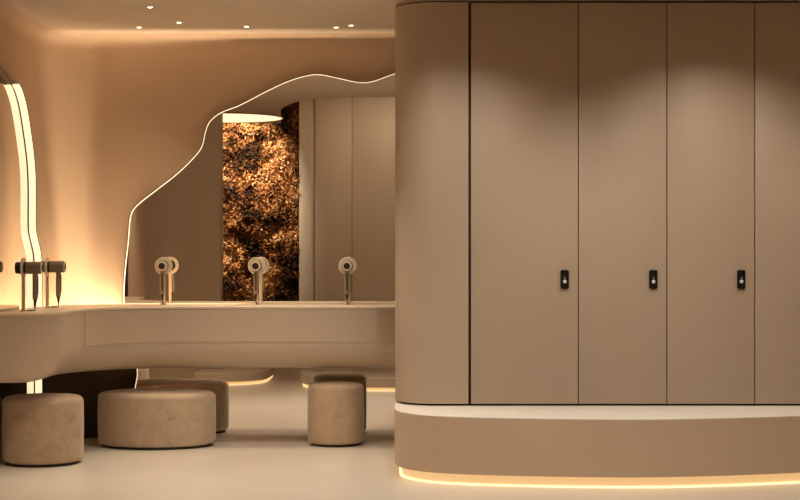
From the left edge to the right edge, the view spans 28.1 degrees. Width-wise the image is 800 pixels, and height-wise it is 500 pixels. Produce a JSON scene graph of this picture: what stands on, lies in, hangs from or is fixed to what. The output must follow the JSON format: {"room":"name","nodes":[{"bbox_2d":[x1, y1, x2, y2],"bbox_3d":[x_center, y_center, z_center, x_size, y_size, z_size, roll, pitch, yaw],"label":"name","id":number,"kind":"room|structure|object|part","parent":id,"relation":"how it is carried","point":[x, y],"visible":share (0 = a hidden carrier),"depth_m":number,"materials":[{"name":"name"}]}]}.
{"room":"changing room","nodes":[
{"label":"changing room","id":0,"kind":"room"},
{"bbox_2d":[0,0,43,110],"bbox_3d":[-2.380,-0.095,6.700,0.220,2.690,7.020,0,0,0],"label":"wall","id":1,"kind":"structure","parent":0,"point":[16,27],"depth_m":9.83,"materials":[{"name":"paint"}]},
{"bbox_2d":[0,66,42,462],"bbox_3d":[-2.328,0.042,8.969,0.076,2.419,2.573,0,0,0],"label":"mirror","id":2,"kind":"object","parent":1,"relation":"attached to","point":[19,239],"visible":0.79,"depth_m":9.71,"materials":[{"name":"brown mirror"}]},
{"bbox_2d":[4,0,403,32],"bbox_3d":[0.540,-1.890,6.985,6.420,0.920,7.590,0,0,0],"label":"ceiling","id":3,"kind":"structure","parent":0,"point":[85,16],"depth_m":9.80,"materials":[{"name":"paint"}]},
{"bbox_2d":[395,0,799,7],"bbox_3d":[1.761,-1.424,9.345,3.578,0.022,0.550,0,0,0],"label":"trim","id":4,"kind":"structure","parent":3,"relation":"attached to","point":[404,2],"depth_m":9.10,"materials":[{"name":"beige paint"}]},
{"bbox_2d":[29,26,394,306],"bbox_3d":[0.630,-0.095,10.493,6.240,2.690,0.573,0,0,0],"label":"wall","id":5,"kind":"structure","parent":0,"point":[114,117],"depth_m":10.66,"materials":[{"name":"paint"}]},
{"bbox_2d":[43,369,135,437],"bbox_3d":[-2.086,1.007,10.522,0.798,0.484,0.194,0,0,-33],"label":"panel","id":6,"kind":"object","parent":5,"relation":"attached to","point":[86,384],"depth_m":10.64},
{"bbox_2d":[0,304,394,382],"bbox_3d":[-0.693,0.558,9.794,3.185,0.403,1.727,0,0,0],"label":"countertop","id":7,"kind":"structure","parent":5,"relation":"attached to","point":[41,343],"depth_m":10.11,"materials":[{"name":"beige"}]},
{"bbox_2d":[15,258,43,310],"bbox_3d":[-2.159,0.202,9.320,0.156,0.311,0.116,0,0,0],"label":"hair dryer","id":8,"kind":"object","parent":7,"relation":"on","point":[23,267],"visible":1,"depth_m":9.30,"materials":[{"name":"beige plastic"}]},
{"bbox_3d":[-2.125,0.211,9.320,0.032,0.155,0.032,0,0,0],"label":"handle","id":9,"kind":"part","parent":8,"relation":"part of","materials":[{"name":"brown plastic"}]},
{"bbox_2d":[40,257,65,307],"bbox_3d":[-2.143,0.202,9.880,0.156,0.311,0.116,0,0,0],"label":"hair dryer","id":10,"kind":"object","parent":7,"relation":"on","point":[58,267],"visible":0.91,"depth_m":9.87,"materials":[{"name":"beige plastic"}]},
{"bbox_3d":[-2.109,0.211,9.880,0.032,0.155,0.032,0,0,0],"label":"handle","id":11,"kind":"part","parent":10,"relation":"part of","materials":[{"name":"brown plastic"}]},
{"bbox_3d":[-1.722,0.479,9.901,0.597,0.205,0.102,0,0,-44],"label":"panel","id":12,"kind":"part","parent":7,"relation":"part of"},
{"bbox_2d":[155,257,172,304],"bbox_3d":[-1.547,0.202,10.445,0.116,0.311,0.156,0,0,-2],"label":"hair dryer","id":13,"kind":"object","parent":7,"relation":"on","point":[161,266],"visible":1,"depth_m":10.40,"materials":[{"name":"beige plastic"}]},
{"bbox_3d":[-1.546,0.211,10.411,0.032,0.155,0.032,0,0,-2],"label":"handle","id":14,"kind":"part","parent":13,"relation":"part of","materials":[{"name":"beige plastic"}]},
{"bbox_2d":[0,304,394,316],"bbox_3d":[-0.693,0.365,9.768,3.185,0.017,1.676,0,0,0],"label":"countertop","id":15,"kind":"structure","parent":7,"relation":"on","point":[62,309],"depth_m":10.11,"materials":[{"name":"beige stone"}]},
{"bbox_2d":[248,257,265,304],"bbox_3d":[-0.938,0.202,10.445,0.116,0.311,0.156,0,0,0],"label":"hair dryer","id":16,"kind":"object","parent":7,"relation":"on","point":[256,265],"visible":1,"depth_m":10.40,"materials":[{"name":"beige plastic"}]},
{"bbox_3d":[-0.938,0.211,10.411,0.032,0.155,0.032,0,0,0],"label":"handle","id":17,"kind":"part","parent":16,"relation":"part of","materials":[{"name":"beige plastic"}]},
{"bbox_3d":[-0.817,0.479,10.117,1.304,0.205,0.032,0,0,-3],"label":"panel","id":18,"kind":"part","parent":7,"relation":"part of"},
{"bbox_2d":[338,257,355,304],"bbox_3d":[-0.345,0.202,10.445,0.116,0.311,0.156,0,0,0],"label":"hair dryer","id":19,"kind":"object","parent":7,"relation":"on","point":[345,266],"visible":1,"depth_m":10.40,"materials":[{"name":"beige plastic"}]},
{"bbox_3d":[-0.345,0.211,10.411,0.032,0.155,0.032,0,0,0],"label":"handle","id":20,"kind":"part","parent":19,"relation":"part of","materials":[{"name":"beige plastic"}]},
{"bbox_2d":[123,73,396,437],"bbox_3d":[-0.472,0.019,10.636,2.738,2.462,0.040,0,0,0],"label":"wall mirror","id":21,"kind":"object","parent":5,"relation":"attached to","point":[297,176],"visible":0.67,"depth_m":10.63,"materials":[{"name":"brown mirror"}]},
{"bbox_2d":[0,438,799,499],"bbox_3d":[0.550,1.300,4.750,6.500,0.100,12.300,0,0,0],"label":"floor","id":22,"kind":"structure","parent":0,"point":[229,468],"depth_m":8.68,"materials":[{"name":"beige concrete"}]},
{"bbox_2d":[2,393,83,467],"bbox_3d":[-2.098,1.051,9.405,0.472,0.398,0.474,0,0,0],"label":"pouf","id":23,"kind":"object","parent":22,"relation":"on","point":[39,429],"visible":1,"depth_m":9.21,"materials":[{"name":"beige fabric"}]},
{"bbox_2d":[97,388,215,449],"bbox_3d":[-1.556,1.074,10.245,0.756,0.352,0.554,0,0,0],"label":"pouf","id":24,"kind":"object","parent":22,"relation":"on","point":[135,418],"visible":1,"depth_m":10.01,"materials":[{"name":"fabric"}]},
{"bbox_2d":[307,381,363,446],"bbox_3d":[-0.412,1.050,10.290,0.366,0.400,0.364,0,0,0],"label":"pouf","id":25,"kind":"object","parent":22,"relation":"on","point":[335,411],"visible":1,"depth_m":10.14,"materials":[{"name":"beige fabric"}]},
{"bbox_2d":[395,401,799,487],"bbox_3d":[1.745,1.067,8.985,3.550,0.366,1.231,0,0,0],"label":"bench","id":26,"kind":"object","parent":22,"relation":"on","point":[570,446],"visible":1,"depth_m":8.45,"materials":[{"name":"paint"}]},
{"bbox_2d":[395,2,467,403],"bbox_3d":[0.180,-0.267,9.345,0.416,2.277,0.550,0,0,0],"label":"end panel","id":27,"kind":"object","parent":26,"relation":"on","point":[431,38],"visible":1,"depth_m":9.07,"materials":[{"name":"beige laminate"}]},
{"bbox_2d":[402,402,468,404],"bbox_3d":[1.750,0.884,9.350,3.500,0.008,0.500,0,0,0],"label":"trim","id":28,"kind":"structure","parent":26,"relation":"on","point":[402,402],"depth_m":9.11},
{"bbox_2d":[468,2,577,404],"bbox_3d":[0.703,-0.265,9.338,0.617,2.289,0.565,0,0,0],"label":"locker","id":29,"kind":"object","parent":26,"relation":"on","point":[523,56],"visible":0.98,"depth_m":9.07,"materials":[{"name":"beige laminate"}]},
{"bbox_3d":[1.745,0.888,8.985,3.550,0.008,1.231,0,0,0],"label":"seat","id":30,"kind":"part","parent":26,"relation":"part of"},
{"bbox_2d":[578,2,665,404],"bbox_3d":[1.262,-0.265,9.338,0.502,2.289,0.565,0,0,0],"label":"locker","id":31,"kind":"object","parent":26,"relation":"on","point":[622,45],"visible":0.98,"depth_m":9.07,"materials":[{"name":"beige laminate"}]},
{"bbox_2d":[666,2,753,404],"bbox_3d":[1.762,-0.265,9.338,0.498,2.289,0.565,0,0,0],"label":"locker","id":32,"kind":"object","parent":26,"relation":"on","point":[710,45],"visible":0.98,"depth_m":9.07,"materials":[{"name":"beige laminate"}]},
{"bbox_2d":[754,2,799,404],"bbox_3d":[2.262,-0.265,9.338,0.502,2.289,0.565,0,0,0],"label":"locker","id":33,"kind":"object","parent":26,"relation":"on","point":[776,24],"visible":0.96,"depth_m":9.07,"materials":[{"name":"beige laminate"}]}
]}

